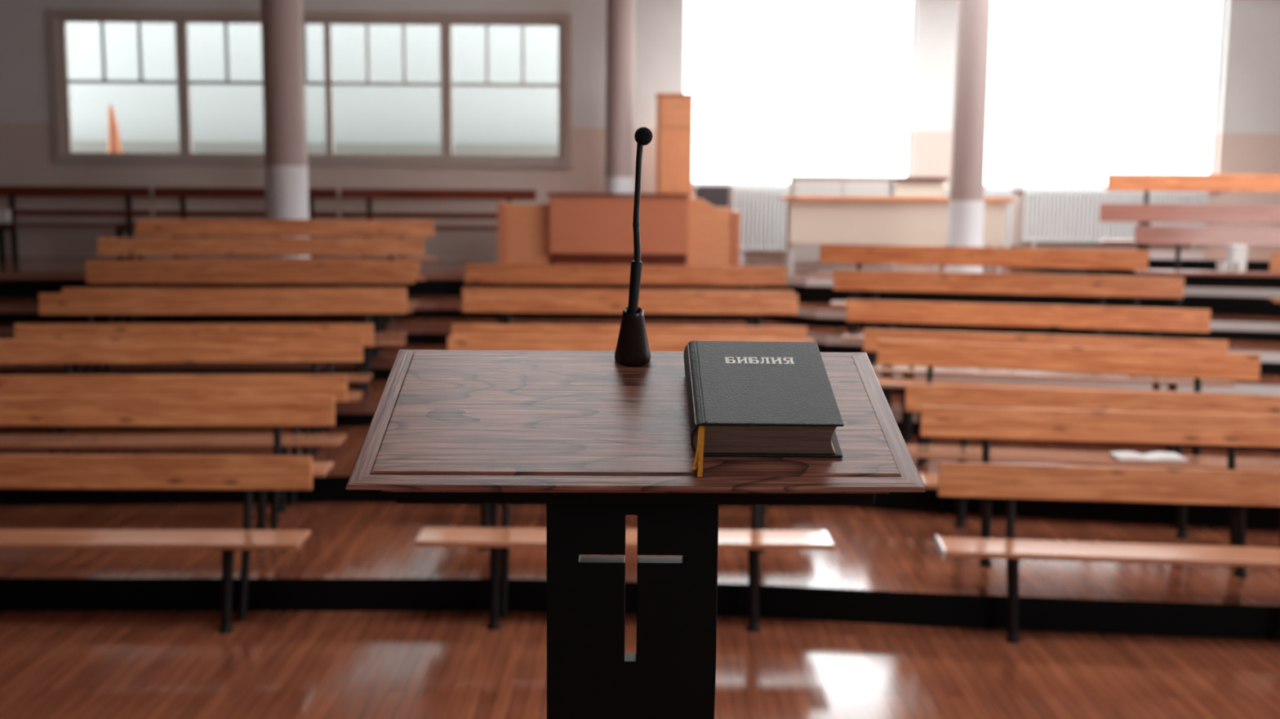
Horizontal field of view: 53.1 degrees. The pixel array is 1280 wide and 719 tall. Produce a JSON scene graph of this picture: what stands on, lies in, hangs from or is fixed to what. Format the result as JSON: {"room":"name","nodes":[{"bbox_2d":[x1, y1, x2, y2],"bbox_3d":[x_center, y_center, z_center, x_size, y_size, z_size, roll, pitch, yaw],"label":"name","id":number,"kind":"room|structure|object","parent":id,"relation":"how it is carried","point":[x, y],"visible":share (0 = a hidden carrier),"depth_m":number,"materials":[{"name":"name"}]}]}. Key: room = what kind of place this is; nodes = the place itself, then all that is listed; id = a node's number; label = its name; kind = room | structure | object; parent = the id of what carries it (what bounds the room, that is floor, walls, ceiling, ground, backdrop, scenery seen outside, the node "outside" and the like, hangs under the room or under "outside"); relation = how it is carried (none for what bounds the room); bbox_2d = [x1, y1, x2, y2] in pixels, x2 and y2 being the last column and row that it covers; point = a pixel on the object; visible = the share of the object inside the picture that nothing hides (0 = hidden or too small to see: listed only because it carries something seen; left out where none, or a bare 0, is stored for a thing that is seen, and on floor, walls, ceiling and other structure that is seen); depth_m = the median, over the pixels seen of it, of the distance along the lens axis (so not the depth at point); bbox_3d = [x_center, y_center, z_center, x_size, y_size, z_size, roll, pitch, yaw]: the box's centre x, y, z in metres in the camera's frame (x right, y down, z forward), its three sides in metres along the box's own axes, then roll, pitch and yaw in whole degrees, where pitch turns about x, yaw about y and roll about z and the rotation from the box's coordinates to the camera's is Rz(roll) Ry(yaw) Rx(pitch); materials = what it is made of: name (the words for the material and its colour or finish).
{"room":"house of worship","nodes":[
{"label":"house of worship","id":0,"kind":"room"},
{"bbox_2d":[0,611,1279,718],"bbox_3d":[-0.312,1.508,7.003,19.800,0.200,20.500,0,7,0],"label":"floor","id":1,"kind":"structure","parent":0,"point":[54,664],"depth_m":6.25,"materials":[{"name":"brown wood"}]},
{"bbox_2d":[0,454,311,633],"bbox_3d":[-3.450,0.971,6.848,3.310,0.868,0.464,0,7,-1],"label":"bench","id":2,"kind":"object","parent":1,"relation":"on","point":[247,473],"visible":1,"depth_m":6.96,"materials":[{"name":"brown wood"}]},
{"bbox_2d":[413,503,834,632],"bbox_3d":[-0.083,0.985,6.952,2.230,0.868,0.464,0,7,0],"label":"bench","id":3,"kind":"object","parent":1,"relation":"on","point":[499,540],"visible":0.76,"depth_m":6.83,"materials":[{"name":"brown wood"}]},
{"bbox_2d":[934,462,1279,644],"bbox_3d":[3.260,1.046,6.685,3.347,0.868,0.464,1,7,5],"label":"bench","id":4,"kind":"object","parent":1,"relation":"on","point":[1010,482],"visible":1,"depth_m":6.83,"materials":[{"name":"brown wood"}]},
{"bbox_2d":[0,502,1279,640],"bbox_3d":[-0.306,0.711,11.639,19.800,0.185,11.100,0,7,0],"label":"floor","id":5,"kind":"structure","parent":0,"point":[884,566],"depth_m":7.17,"materials":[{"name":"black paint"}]},
{"bbox_2d":[0,395,334,551],"bbox_3d":[-3.513,0.675,7.687,3.274,0.868,0.464,0,7,-3],"label":"bench","id":6,"kind":"object","parent":5,"relation":"on","point":[277,411],"visible":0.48,"depth_m":7.83,"materials":[{"name":"brown wood"}]},
{"bbox_2d":[0,375,346,512],"bbox_3d":[-3.550,0.560,8.574,3.095,0.868,0.464,0,7,-3],"label":"bench","id":7,"kind":"object","parent":5,"relation":"on","point":[10,385],"visible":0.77,"depth_m":8.68,"materials":[{"name":"brown wood"}]},
{"bbox_2d":[478,503,764,552],"bbox_3d":[-0.105,0.689,7.791,2.400,0.868,0.464,0,7,0],"label":"bench","id":8,"kind":"object","parent":5,"relation":"on","point":[487,520],"visible":0.09,"depth_m":7.64,"materials":[{"name":"black metal"}]},
{"bbox_2d":[489,503,767,515],"bbox_3d":[-0.095,0.573,8.683,2.580,0.868,0.464,0,7,0],"label":"bench","id":9,"kind":"object","parent":5,"relation":"on","point":[765,505],"visible":0.06,"depth_m":8.53,"materials":[{"name":"black metal"}]},
{"bbox_2d":[905,384,1279,538],"bbox_3d":[3.358,0.665,8.190,3.265,0.868,0.464,2,8,9],"label":"bench","id":10,"kind":"object","parent":5,"relation":"on","point":[917,396],"visible":0.67,"depth_m":8.30,"materials":[{"name":"brown wood"}]},
{"bbox_2d":[1107,451,1188,462],"bbox_3d":[3.241,0.619,8.166,0.440,0.023,0.200,1,7,3],"label":"booklet","id":11,"kind":"object","parent":10,"relation":"on","point":[1122,455],"visible":1,"depth_m":8.12,"materials":[{"name":"white paper"}]},
{"bbox_2d":[919,405,1279,577],"bbox_3d":[3.309,0.770,7.375,3.314,0.868,0.464,1,7,7],"label":"bench","id":12,"kind":"object","parent":5,"relation":"on","point":[1233,431],"visible":0.62,"depth_m":7.54,"materials":[{"name":"brown wood"}]},
{"bbox_2d":[0,0,1279,262],"bbox_3d":[-0.278,-2.758,16.936,19.800,5.700,0.300,0,7,0],"label":"wall","id":13,"kind":"structure","parent":0,"point":[1247,140],"depth_m":16.77,"materials":[{"name":"paint"}]},
{"bbox_2d":[46,8,571,168],"bbox_3d":[-4.282,-3.528,16.722,6.780,1.980,0.135,0,7,0],"label":"window","id":14,"kind":"structure","parent":13,"relation":"in","point":[180,18],"depth_m":16.70,"materials":[{"name":"paint"}]},
{"bbox_2d":[681,0,915,188],"bbox_3d":[2.064,-3.661,16.736,3.090,2.820,0.240,0,7,0],"label":"window","id":15,"kind":"structure","parent":13,"relation":"in","point":[695,184],"depth_m":16.80,"materials":[{"name":"white ceramic"}]},
{"bbox_2d":[984,0,1224,190],"bbox_3d":[6.059,-3.629,16.736,3.160,2.820,0.240,0,7,0],"label":"window","id":16,"kind":"structure","parent":13,"relation":"in","point":[1014,187],"depth_m":16.83,"materials":[{"name":"white ceramic"}]},
{"bbox_2d":[0,425,1279,530],"bbox_3d":[-0.304,0.463,12.111,19.800,0.185,10.100,0,7,0],"label":"floor","id":17,"kind":"structure","parent":0,"point":[330,488],"depth_m":8.72,"materials":[{"name":"black paint"}]},
{"bbox_2d":[0,337,363,457],"bbox_3d":[-3.559,0.295,9.176,3.069,0.868,0.464,0,7,-6],"label":"bench","id":18,"kind":"object","parent":17,"relation":"on","point":[314,350],"visible":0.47,"depth_m":9.31,"materials":[{"name":"brown wood"}]},
{"bbox_2d":[13,324,373,435],"bbox_3d":[-3.564,0.165,10.172,2.818,0.868,0.464,0,7,-4],"label":"bench","id":19,"kind":"object","parent":17,"relation":"on","point":[20,331],"visible":0.38,"depth_m":10.27,"materials":[{"name":"brown wood"}]},
{"bbox_2d":[451,324,807,338],"bbox_3d":[-0.091,0.173,10.325,2.900,0.868,0.464,0,7,0],"label":"bench","id":20,"kind":"object","parent":17,"relation":"on","point":[457,330],"visible":0.16,"depth_m":10.44,"materials":[{"name":"brown wood"}]},
{"bbox_2d":[447,335,813,351],"bbox_3d":[-0.072,0.287,9.453,2.740,0.868,0.464,0,7,0],"label":"bench","id":21,"kind":"object","parent":17,"relation":"on","point":[454,343],"visible":0.09,"depth_m":9.56,"materials":[{"name":"brown wood"}]},
{"bbox_2d":[862,328,1235,453],"bbox_3d":[3.085,0.255,9.893,2.726,0.868,0.464,2,8,13],"label":"bench","id":22,"kind":"object","parent":17,"relation":"on","point":[871,336],"visible":0.55,"depth_m":9.91,"materials":[{"name":"brown wood"}]},
{"bbox_2d":[876,339,1260,466],"bbox_3d":[2.983,0.358,9.092,2.616,0.868,0.464,3,8,15],"label":"bench","id":23,"kind":"object","parent":17,"relation":"on","point":[1197,366],"visible":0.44,"depth_m":9.18,"materials":[{"name":"brown wood"}]},
{"bbox_2d":[0,256,1279,315],"bbox_3d":[-0.293,-0.838,14.463,19.800,0.270,5.100,0,7,0],"label":"floor","id":24,"kind":"structure","parent":0,"point":[1231,305],"depth_m":14.01,"materials":[{"name":"black paint"}]},
{"bbox_2d":[0,186,151,260],"bbox_3d":[-8.086,-1.748,16.329,3.600,0.930,0.420,0,7,0],"label":"bench","id":25,"kind":"object","parent":24,"relation":"on","point":[11,191],"visible":0.85,"depth_m":16.40,"materials":[{"name":"red wood"}]},
{"bbox_2d":[0,209,11,222],"bbox_3d":[-8.102,-1.820,16.259,0.180,0.170,0.100,0,7,0],"label":"carton","id":26,"kind":"object","parent":25,"relation":"on","point":[5,215],"visible":1,"depth_m":16.21,"materials":[{"name":"white cardboard"}]},
{"bbox_2d":[0,271,464,279],"bbox_3d":[-4.590,-0.917,14.092,11.286,0.084,0.391,0,7,-5],"label":"trim","id":27,"kind":"structure","parent":24,"relation":"attached to","point":[3,275],"depth_m":13.97,"materials":[{"name":"brown wood"}]},
{"bbox_2d":[153,186,337,257],"bbox_3d":[-5.061,-1.724,16.329,2.350,0.930,0.420,0,7,0],"label":"bench","id":28,"kind":"object","parent":24,"relation":"on","point":[182,193],"visible":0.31,"depth_m":16.40,"materials":[{"name":"red wood"}]},
{"bbox_2d":[260,0,311,257],"bbox_3d":[-4.080,-3.199,14.664,0.564,4.300,0.564,0,7,0],"label":"column","id":29,"kind":"structure","parent":24,"relation":"on","point":[283,76],"depth_m":14.53,"materials":[{"name":"paint"}]},
{"bbox_2d":[340,188,536,257],"bbox_3d":[-2.586,-1.704,16.329,2.500,0.930,0.420,0,7,0],"label":"bench","id":30,"kind":"object","parent":24,"relation":"on","point":[369,194],"visible":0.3,"depth_m":16.40,"materials":[{"name":"red wood"}]},
{"bbox_2d":[497,192,740,266],"bbox_3d":[-0.244,-1.513,15.121,2.812,0.900,0.760,0,7,0],"label":"desk","id":31,"kind":"object","parent":24,"relation":"on","point":[594,228],"visible":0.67,"depth_m":14.80,"materials":[{"name":"brown wood"}]},
{"bbox_2d":[604,0,635,193],"bbox_3d":[-0.247,-3.342,16.003,0.432,4.300,0.432,0,7,0],"label":"column","id":32,"kind":"structure","parent":24,"relation":"on","point":[620,14],"depth_m":15.87,"materials":[{"name":"paint"}]},
{"bbox_2d":[655,93,694,198],"bbox_3d":[0.424,-2.226,15.946,0.469,2.113,0.420,0,7,0],"label":"tall cabinet","id":33,"kind":"object","parent":24,"relation":"on","point":[674,111],"visible":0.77,"depth_m":15.69,"materials":[{"name":"brown wood"}]},
{"bbox_2d":[695,185,728,207],"bbox_3d":[0.916,-1.658,15.918,0.435,1.000,0.440,0,7,0],"label":"chair","id":34,"kind":"object","parent":24,"relation":"on","point":[716,196],"visible":0.39,"depth_m":16.03,"materials":[{"name":"grey fabric"}]},
{"bbox_2d":[731,186,789,262],"bbox_3d":[2.254,-1.756,16.791,2.120,0.990,0.110,0,7,0],"label":"radiator","id":35,"kind":"object","parent":24,"relation":"on","point":[784,191],"visible":0.22,"depth_m":16.73,"materials":[{"name":"white metal"}]},
{"bbox_2d":[788,175,891,269],"bbox_3d":[2.432,-1.686,15.721,1.187,1.130,0.440,0,7,0],"label":"base cabinet","id":36,"kind":"object","parent":24,"relation":"on","point":[806,255],"visible":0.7,"depth_m":15.47,"materials":[{"name":"white wood"}]},
{"bbox_2d":[779,195,1013,273],"bbox_3d":[2.931,-1.443,14.835,2.579,0.885,0.600,0,7,0],"label":"table","id":37,"kind":"object","parent":24,"relation":"on","point":[821,219],"visible":0.97,"depth_m":14.57,"materials":[{"name":"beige wood"}]},
{"bbox_2d":[887,176,948,267],"bbox_3d":[3.457,-1.734,16.158,0.719,1.130,0.500,0,7,0],"label":"table","id":38,"kind":"object","parent":24,"relation":"on","point":[903,186],"visible":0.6,"depth_m":15.90,"materials":[{"name":"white wood"}]},
{"bbox_2d":[944,0,991,272],"bbox_3d":[3.517,-2.996,13.573,0.427,4.300,0.427,0,7,0],"label":"column","id":39,"kind":"structure","parent":24,"relation":"on","point":[972,52],"depth_m":13.50,"materials":[{"name":"paint"}]},
{"bbox_2d":[941,188,1012,247],"bbox_3d":[4.414,-1.738,16.791,0.900,0.990,0.110,0,7,0],"label":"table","id":40,"kind":"object","parent":24,"relation":"on","point":[988,193],"visible":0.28,"depth_m":16.72,"materials":[{"name":"white metal"}]},
{"bbox_2d":[786,276,1279,297],"bbox_3d":[5.292,-0.700,13.033,8.914,0.084,0.373,3,8,17],"label":"trim","id":41,"kind":"structure","parent":24,"relation":"attached to","point":[1210,291],"depth_m":12.95,"materials":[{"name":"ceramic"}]},
{"bbox_2d":[1021,188,1208,246],"bbox_3d":[6.214,-1.729,16.791,2.400,1.000,0.110,0,7,0],"label":"radiator","id":42,"kind":"object","parent":24,"relation":"on","point":[1049,215],"visible":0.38,"depth_m":16.73,"materials":[{"name":"white metal"}]},
{"bbox_2d":[1098,203,1279,275],"bbox_3d":[6.547,-1.109,12.722,3.748,0.838,0.464,2,8,13],"label":"bench","id":43,"kind":"object","parent":24,"relation":"on","point":[1140,213],"visible":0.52,"depth_m":13.05,"materials":[{"name":"red wood"}]},
{"bbox_2d":[0,295,1279,342],"bbox_3d":[-0.295,-0.563,14.095,19.800,0.180,5.900,0,7,0],"label":"floor","id":44,"kind":"structure","parent":0,"point":[1247,335],"depth_m":13.16,"materials":[{"name":"black paint"}]},
{"bbox_2d":[0,302,462,313],"bbox_3d":[-4.594,-0.543,13.310,11.305,0.084,0.355,0,7,-6],"label":"trim","id":45,"kind":"structure","parent":44,"relation":"attached to","point":[4,308],"depth_m":12.99,"materials":[{"name":"brown wood"}]},
{"bbox_2d":[131,218,435,288],"bbox_3d":[-3.745,-1.051,13.622,3.089,0.868,0.464,-1,8,-11],"label":"bench","id":46,"kind":"object","parent":44,"relation":"on","point":[177,228],"visible":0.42,"depth_m":13.67,"materials":[{"name":"brown wood"}]},
{"bbox_2d":[796,307,1279,332],"bbox_3d":[5.276,-0.331,12.284,8.939,0.084,0.462,3,8,17],"label":"trim","id":47,"kind":"structure","parent":44,"relation":"attached to","point":[1214,325],"depth_m":12.24,"materials":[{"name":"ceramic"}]},
{"bbox_2d":[1133,225,1279,308],"bbox_3d":[6.520,-0.800,12.208,3.384,0.898,0.464,2,8,13],"label":"bench","id":48,"kind":"object","parent":44,"relation":"on","point":[1178,236],"visible":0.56,"depth_m":12.51,"materials":[{"name":"red wood"}]},
{"bbox_2d":[1216,262,1226,272],"bbox_3d":[5.588,-0.889,12.301,0.095,0.096,0.095,0,7,0],"label":"paper cup","id":49,"kind":"object","parent":48,"relation":"on","point":[1221,266],"visible":1,"depth_m":12.27,"materials":[{"name":"white paper"}]},
{"bbox_2d":[1226,244,1247,271],"bbox_3d":[5.776,-0.982,12.390,0.150,0.260,0.100,-1,8,-11],"label":"carton","id":50,"kind":"object","parent":48,"relation":"on","point":[1235,253],"visible":0.9,"depth_m":12.34,"materials":[{"name":"white cardboard"}]},
{"bbox_2d":[1231,262,1242,272],"bbox_3d":[5.725,-0.884,12.270,0.095,0.096,0.095,0,7,0],"label":"paper cup","id":51,"kind":"object","parent":48,"relation":"on","point":[1237,266],"visible":1,"depth_m":12.24,"materials":[{"name":"white paper"}]},
{"bbox_2d":[0,318,1279,375],"bbox_3d":[-0.297,-0.317,13.674,19.800,0.200,6.800,0,7,0],"label":"floor","id":52,"kind":"structure","parent":0,"point":[1266,368],"depth_m":13.10,"materials":[{"name":"black paint"}]},
{"bbox_2d":[0,324,451,336],"bbox_3d":[-4.587,-0.287,12.736,11.277,0.084,0.252,0,7,-5],"label":"trim","id":53,"kind":"structure","parent":52,"relation":"attached to","point":[412,329],"depth_m":13.03,"materials":[{"name":"brown wood"}]},
{"bbox_2d":[97,237,426,324],"bbox_3d":[-3.867,-0.812,13.174,3.271,0.868,0.464,-1,8,-11],"label":"bench","id":54,"kind":"object","parent":52,"relation":"on","point":[140,246],"visible":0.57,"depth_m":13.27,"materials":[{"name":"brown wood"}]},
{"bbox_2d":[814,244,1148,336],"bbox_3d":[3.225,-0.637,12.260,3.067,0.868,0.464,3,8,16],"label":"bench","id":55,"kind":"object","parent":52,"relation":"on","point":[1103,259],"visible":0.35,"depth_m":12.36,"materials":[{"name":"brown wood"}]},
{"bbox_2d":[806,332,1279,362],"bbox_3d":[5.258,-0.045,11.479,8.999,0.084,0.544,3,8,19],"label":"trim","id":56,"kind":"structure","parent":52,"relation":"attached to","point":[825,340],"depth_m":12.31,"materials":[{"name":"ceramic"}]},
{"bbox_2d":[1268,252,1279,302],"bbox_3d":[7.118,-0.454,11.095,3.003,0.868,0.464,3,8,16],"label":"bench","id":57,"kind":"object","parent":52,"relation":"on","point":[1274,268],"visible":1,"depth_m":11.61,"materials":[{"name":"brown wood"}]},
{"bbox_2d":[0,344,1279,392],"bbox_3d":[-0.299,-0.076,13.352,19.800,0.195,7.500,0,7,0],"label":"floor","id":58,"kind":"structure","parent":0,"point":[390,352],"depth_m":11.79,"materials":[{"name":"black paint"}]},
{"bbox_2d":[0,359,395,370],"bbox_3d":[-4.586,0.051,11.686,11.270,0.084,0.165,0,7,-4],"label":"trim","id":59,"kind":"structure","parent":58,"relation":"attached to","point":[375,363],"depth_m":11.76,"materials":[{"name":"brown wood"}]},
{"bbox_2d":[85,263,414,359],"bbox_3d":[-3.646,-0.451,11.958,3.024,0.868,0.464,0,7,-5],"label":"bench","id":60,"kind":"object","parent":58,"relation":"on","point":[131,273],"visible":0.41,"depth_m":12.06,"materials":[{"name":"brown wood"}]},
{"bbox_2d":[84,260,419,351],"bbox_3d":[-3.780,-0.523,12.509,3.198,0.868,0.464,-1,7,-7],"label":"bench","id":61,"kind":"object","parent":58,"relation":"on","point":[415,304],"visible":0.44,"depth_m":12.63,"materials":[{"name":"brown wood"}]},
{"bbox_2d":[460,263,786,326],"bbox_3d":[-0.141,-0.458,12.230,3.110,0.868,0.464,0,7,0],"label":"bench","id":62,"kind":"object","parent":58,"relation":"on","point":[749,276],"visible":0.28,"depth_m":12.34,"materials":[{"name":"brown wood"}]},
{"bbox_2d":[830,270,1184,364],"bbox_3d":[3.233,-0.323,11.396,3.040,0.868,0.464,2,8,12],"label":"bench","id":63,"kind":"object","parent":58,"relation":"on","point":[1135,286],"visible":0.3,"depth_m":11.49,"materials":[{"name":"brown wood"}]},
{"bbox_2d":[875,373,1279,395],"bbox_3d":[5.284,0.260,10.685,8.887,0.084,0.378,3,8,16],"label":"trim","id":64,"kind":"structure","parent":58,"relation":"attached to","point":[1267,390],"depth_m":10.98,"materials":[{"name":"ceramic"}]},
{"bbox_2d":[0,379,1279,451],"bbox_3d":[-0.301,0.177,12.880,19.800,0.185,8.500,0,7,0],"label":"floor","id":65,"kind":"structure","parent":0,"point":[375,388],"depth_m":10.60,"materials":[{"name":"black paint"}]},
{"bbox_2d":[38,293,406,397],"bbox_3d":[-3.570,-0.123,10.957,3.081,0.868,0.464,0,7,-7],"label":"bench","id":66,"kind":"object","parent":65,"relation":"on","point":[89,304],"visible":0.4,"depth_m":11.06,"materials":[{"name":"brown wood"}]},
{"bbox_2d":[62,288,407,383],"bbox_3d":[-3.661,-0.201,11.552,3.057,0.868,0.464,0,7,-6],"label":"bench","id":67,"kind":"object","parent":65,"relation":"on","point":[376,335],"visible":0.29,"depth_m":11.64,"materials":[{"name":"brown wood"}]},
{"bbox_2d":[334,403,377,413],"bbox_3d":[-4.587,0.413,10.414,11.258,0.084,0.147,0,7,-3],"label":"trim","id":68,"kind":"structure","parent":65,"relation":"attached to","point":[365,408],"depth_m":10.59,"materials":[{"name":"brown wood"}]},
{"bbox_2d":[462,287,794,326],"bbox_3d":[-0.113,-0.204,11.789,3.090,0.868,0.464,0,7,0],"label":"bench","id":69,"kind":"object","parent":65,"relation":"on","point":[464,289],"visible":0.17,"depth_m":11.90,"materials":[{"name":"brown wood"}]},
{"bbox_2d":[462,291,798,326],"bbox_3d":[-0.089,-0.144,11.333,3.000,0.868,0.464,0,7,0],"label":"bench","id":70,"kind":"object","parent":65,"relation":"on","point":[508,303],"visible":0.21,"depth_m":11.45,"materials":[{"name":"brown wood"}]},
{"bbox_2d":[891,410,918,422],"bbox_3d":[5.330,0.586,9.694,8.787,0.084,0.095,2,8,13],"label":"trim","id":71,"kind":"structure","parent":65,"relation":"attached to","point":[897,414],"depth_m":10.45,"materials":[{"name":"wood"}]},
{"bbox_2d":[842,299,1210,404],"bbox_3d":[3.112,-0.003,10.445,2.881,0.868,0.464,2,8,14],"label":"bench","id":72,"kind":"object","parent":65,"relation":"on","point":[1156,319],"visible":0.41,"depth_m":10.54,"materials":[{"name":"brown wood"}]},
{"bbox_2d":[1011,244,1279,286],"bbox_3d":[7.159,-1.080,14.726,4.900,0.260,4.500,0,7,0],"label":"floor","id":73,"kind":"structure","parent":0,"point":[1192,258],"depth_m":13.42,"materials":[{"name":"black paint"}]},
{"bbox_2d":[1106,173,1279,259],"bbox_3d":[6.754,-1.453,13.130,3.726,0.898,0.464,2,8,12],"label":"bench","id":74,"kind":"object","parent":73,"relation":"on","point":[1146,182],"visible":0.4,"depth_m":13.44,"materials":[{"name":"brown wood"}]},
{"bbox_3d":[-0.015,1.924,-0.254,6.000,0.850,6.000,0,7,0],"label":"floor","id":75,"kind":"structure","parent":0,"visible":0},
{"bbox_2d":[345,349,925,718],"bbox_3d":[-0.011,0.619,1.713,0.667,1.230,0.402,0,7,0],"label":"lectern","id":76,"kind":"object","parent":75,"relation":"on","point":[589,437],"visible":0.93,"depth_m":1.60,"materials":[{"name":"brown wood"}]},
{"bbox_2d":[614,127,652,366],"bbox_3d":[-0.009,-0.152,1.742,0.050,0.322,0.058,0,7,0],"label":"microphone","id":77,"kind":"object","parent":76,"relation":"on","point":[633,349],"visible":1,"depth_m":1.73,"materials":[{"name":"black plastic"}]},
{"bbox_2d":[683,340,844,476],"bbox_3d":[0.149,0.054,1.602,0.181,0.129,0.276,0,7,0],"label":"book","id":78,"kind":"object","parent":76,"relation":"on","point":[745,398],"visible":1,"depth_m":1.55,"materials":[{"name":"black leather"}]},
{"label":"outside","id":79,"kind":"structure","parent":0,"visible":0},
{"bbox_3d":[-6.101,0.107,18.978,11.800,0.200,3.000,0,7,0],"label":"floor","id":80,"kind":"structure","parent":79,"visible":0},
{"bbox_2d":[107,103,121,152],"bbox_3d":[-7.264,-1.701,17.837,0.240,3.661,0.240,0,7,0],"label":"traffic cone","id":81,"kind":"object","parent":80,"relation":"on","point":[113,139],"visible":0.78,"depth_m":17.59,"materials":[{"name":"orange plastic"}]},
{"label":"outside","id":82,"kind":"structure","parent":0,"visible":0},
{"bbox_2d":[66,22,558,144],"bbox_3d":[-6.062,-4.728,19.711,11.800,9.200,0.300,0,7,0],"label":"window glass","id":83,"kind":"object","parent":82,"point":[220,113],"depth_m":19.63,"materials":[{"name":"white glass"}]},
{"bbox_2d":[71,141,558,155],"bbox_3d":[-6.086,-1.723,19.789,11.800,3.220,0.280,0,7,0],"label":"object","id":84,"kind":"structure","parent":83,"relation":"attached to","point":[77,146],"depth_m":19.45,"materials":[{"name":"white"}]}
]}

